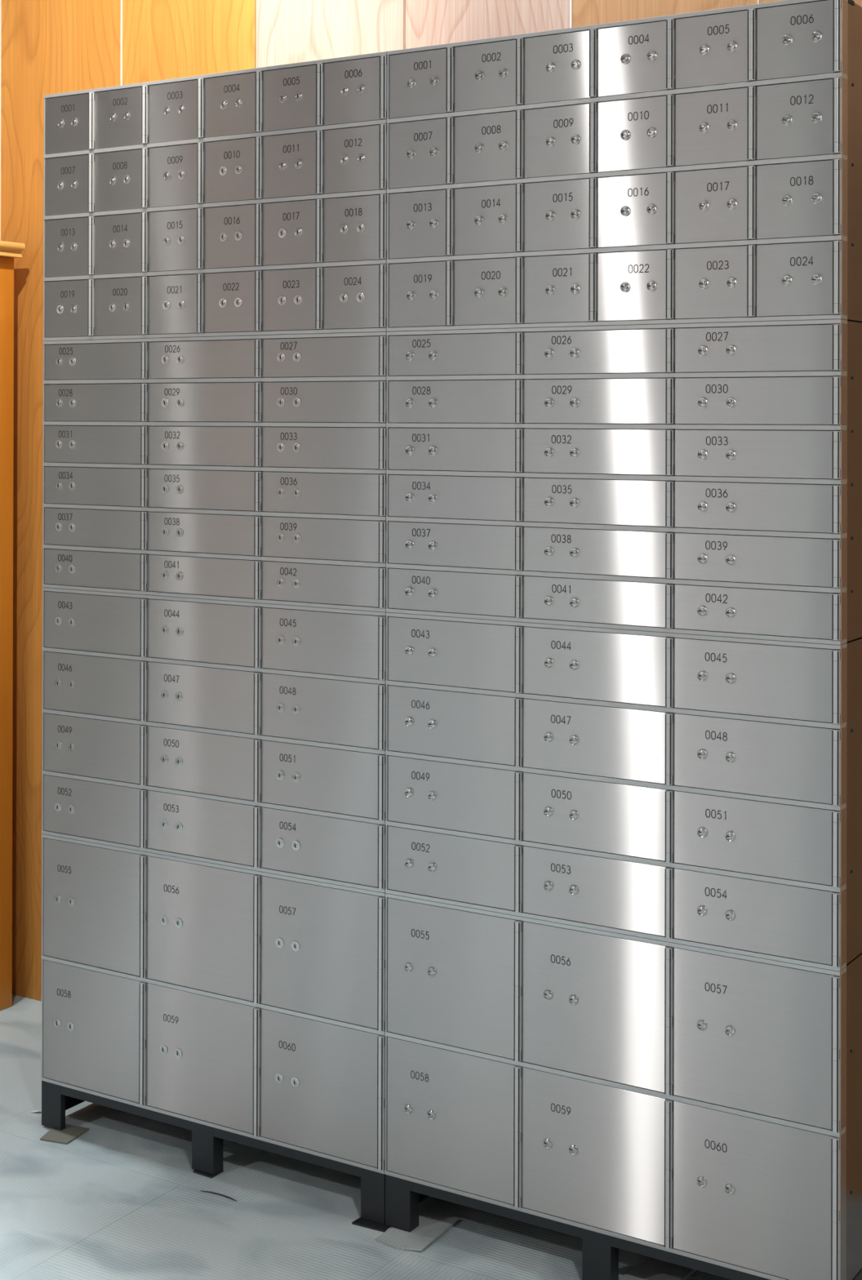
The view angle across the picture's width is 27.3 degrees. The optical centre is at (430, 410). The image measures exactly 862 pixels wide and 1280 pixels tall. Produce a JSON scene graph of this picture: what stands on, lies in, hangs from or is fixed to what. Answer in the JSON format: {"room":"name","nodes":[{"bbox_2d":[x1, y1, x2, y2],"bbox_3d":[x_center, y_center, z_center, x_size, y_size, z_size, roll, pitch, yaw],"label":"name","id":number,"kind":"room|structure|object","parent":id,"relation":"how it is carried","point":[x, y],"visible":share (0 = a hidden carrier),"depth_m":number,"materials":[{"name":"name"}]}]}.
{"room":"bank vault","nodes":[
{"label":"bank vault","id":0,"kind":"room"},
{"bbox_2d":[0,994,730,1279],"bbox_3d":[-3.022,1.470,1.821,8.900,0.050,6.615,0,0,32],"label":"floor","id":1,"kind":"structure","parent":0,"point":[124,1199],"depth_m":3.19,"materials":[{"name":"stone"}]},
{"bbox_2d":[0,240,25,1010],"bbox_3d":[-1.608,0.524,4.437,1.172,1.863,0.456,0,0,32],"label":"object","id":2,"kind":"object","parent":1,"relation":"on","point":[9,251],"visible":1,"depth_m":4.32,"materials":[{"name":"orange wood"}]},
{"bbox_2d":[40,1124,88,1144],"bbox_3d":[-0.741,1.453,3.565,0.076,0.004,0.082,0,0,22],"label":"wedge shim","id":3,"kind":"object","parent":1,"relation":"on","point":[66,1135],"visible":0.88,"depth_m":3.56,"materials":[{"name":"grey"}]},
{"bbox_2d":[193,1169,223,1177],"bbox_3d":[-0.426,1.453,3.389,0.046,0.004,0.036,0,0,32],"label":"wedge shim","id":4,"kind":"object","parent":1,"relation":"on","point":[199,1172],"visible":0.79,"depth_m":3.38,"materials":[{"name":"black paint"}]},
{"bbox_2d":[41,1080,385,1224],"bbox_3d":[-0.304,1.408,3.594,0.834,0.095,0.500,0,0,32],"label":"stand","id":5,"kind":"object","parent":1,"relation":"on","point":[207,1142],"visible":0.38,"depth_m":3.38,"materials":[{"name":"black paint"}]},
{"bbox_2d":[40,833,385,1173],"bbox_3d":[-0.306,1.111,3.591,0.834,0.499,0.508,0,0,32],"label":"boxes","id":6,"kind":"object","parent":5,"relation":"on","point":[243,1002],"visible":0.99,"depth_m":3.36,"materials":[{"name":"silver metal"}]},
{"bbox_2d":[41,587,386,893],"bbox_3d":[-0.305,0.611,3.593,0.834,0.499,0.508,0,0,32],"label":"upper cabinet","id":7,"kind":"object","parent":6,"relation":"on","point":[243,735],"visible":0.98,"depth_m":3.36,"materials":[{"name":"silver metal"}]},
{"bbox_2d":[42,331,386,612],"bbox_3d":[-0.304,0.111,3.594,0.834,0.499,0.508,0,0,32],"label":"upper cabinet","id":8,"kind":"object","parent":7,"relation":"on","point":[248,468],"visible":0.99,"depth_m":3.36,"materials":[{"name":"silver metal"}]},
{"bbox_2d":[43,51,386,341],"bbox_3d":[-0.302,-0.389,3.595,0.834,0.499,0.508,0,0,32],"label":"upper cabinet","id":9,"kind":"object","parent":8,"relation":"on","point":[251,202],"visible":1,"depth_m":3.37,"materials":[{"name":"silver metal"}]},
{"bbox_2d":[200,1190,236,1200],"bbox_3d":[-0.391,1.453,3.287,0.083,0.002,0.007,0,0,31],"label":"thread","id":10,"kind":"object","parent":1,"relation":"on","point":[201,1190],"visible":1,"depth_m":3.29,"materials":[{"name":"black paint"}]},
{"bbox_2d":[351,1217,390,1232],"bbox_3d":[-0.099,1.453,3.177,0.067,0.004,0.051,0,0,32],"label":"wedge shim","id":11,"kind":"object","parent":1,"relation":"on","point":[362,1222],"visible":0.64,"depth_m":3.16,"materials":[{"name":"black paint"}]},
{"bbox_2d":[375,1209,459,1251],"bbox_3d":[-0.022,1.451,3.142,0.093,0.007,0.149,0,0,32],"label":"scrap","id":12,"kind":"object","parent":1,"relation":"on","point":[432,1225],"visible":0.88,"depth_m":3.13,"materials":[{"name":"white paper"}]},
{"bbox_2d":[385,1174,861,1279],"bbox_3d":[0.404,1.409,3.152,0.834,0.095,0.500,0,0,32],"label":"stand","id":13,"kind":"object","parent":1,"relation":"on","point":[600,1251],"visible":0.32,"depth_m":2.96,"materials":[{"name":"black paint"}]},
{"bbox_2d":[384,893,861,1279],"bbox_3d":[0.403,1.111,3.149,0.834,0.499,0.508,0,0,32],"label":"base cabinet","id":14,"kind":"object","parent":13,"relation":"on","point":[697,1103],"visible":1,"depth_m":2.90,"materials":[{"name":"silver metal"}]},
{"bbox_2d":[385,612,861,971],"bbox_3d":[0.404,0.611,3.150,0.834,0.499,0.509,0,0,32],"label":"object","id":15,"kind":"object","parent":14,"relation":"on","point":[701,791],"visible":0.99,"depth_m":2.91,"materials":[{"name":"silver metal"}]},
{"bbox_2d":[386,319,861,644],"bbox_3d":[0.405,0.111,3.152,0.834,0.499,0.508,0,0,32],"label":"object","id":16,"kind":"object","parent":15,"relation":"on","point":[688,478],"visible":1,"depth_m":2.91,"materials":[{"name":"silver metal"}]},
{"bbox_2d":[386,0,861,331],"bbox_3d":[0.406,-0.389,3.153,0.834,0.500,0.508,0,0,32],"label":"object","id":17,"kind":"object","parent":16,"relation":"on","point":[704,166],"visible":1,"depth_m":2.91,"materials":[{"name":"silver metal"}]},
{"bbox_2d":[619,1257,696,1279],"bbox_3d":[0.381,1.452,2.982,0.085,0.006,0.120,0,0,37],"label":"scrap","id":18,"kind":"object","parent":1,"relation":"on","point":[651,1268],"visible":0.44,"depth_m":2.99,"materials":[{"name":"grey paper"}]},
{"bbox_2d":[0,0,861,1000],"bbox_3d":[-1.282,0.031,4.610,8.900,2.850,0.050,0,0,32],"label":"wall","id":19,"kind":"structure","parent":0,"point":[49,46],"depth_m":4.34,"materials":[{"name":"brown wood"}]},
{"bbox_2d":[0,0,1,240],"bbox_3d":[-1.083,0.031,4.456,0.004,2.850,0.002,0,0,32],"label":"trim","id":20,"kind":"structure","parent":19,"relation":"attached to","point":[0,0],"depth_m":4.46,"materials":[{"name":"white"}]},
{"bbox_2d":[120,0,122,85],"bbox_3d":[-0.742,0.032,4.243,0.004,2.850,0.002,0,0,32],"label":"trim","id":21,"kind":"structure","parent":19,"relation":"attached to","point":[121,0],"depth_m":4.25,"materials":[{"name":"white"}]},
{"bbox_2d":[255,0,256,67],"bbox_3d":[-0.400,0.032,4.031,0.002,2.850,0.001,0,0,32],"label":"trim","id":22,"kind":"structure","parent":19,"relation":"attached to","point":[255,0],"depth_m":4.03,"materials":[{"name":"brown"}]},
{"bbox_2d":[403,0,405,48],"bbox_3d":[-0.059,0.032,3.818,0.004,2.850,0.001,0,0,32],"label":"trim","id":23,"kind":"structure","parent":19,"relation":"attached to","point":[403,0],"depth_m":3.82,"materials":[{"name":"brown"}]},
{"bbox_2d":[569,0,572,27],"bbox_3d":[0.282,0.032,3.604,0.004,2.850,0.002,0,0,32],"label":"trim","id":24,"kind":"structure","parent":19,"relation":"attached to","point":[571,1],"depth_m":3.60,"materials":[{"name":"white"}]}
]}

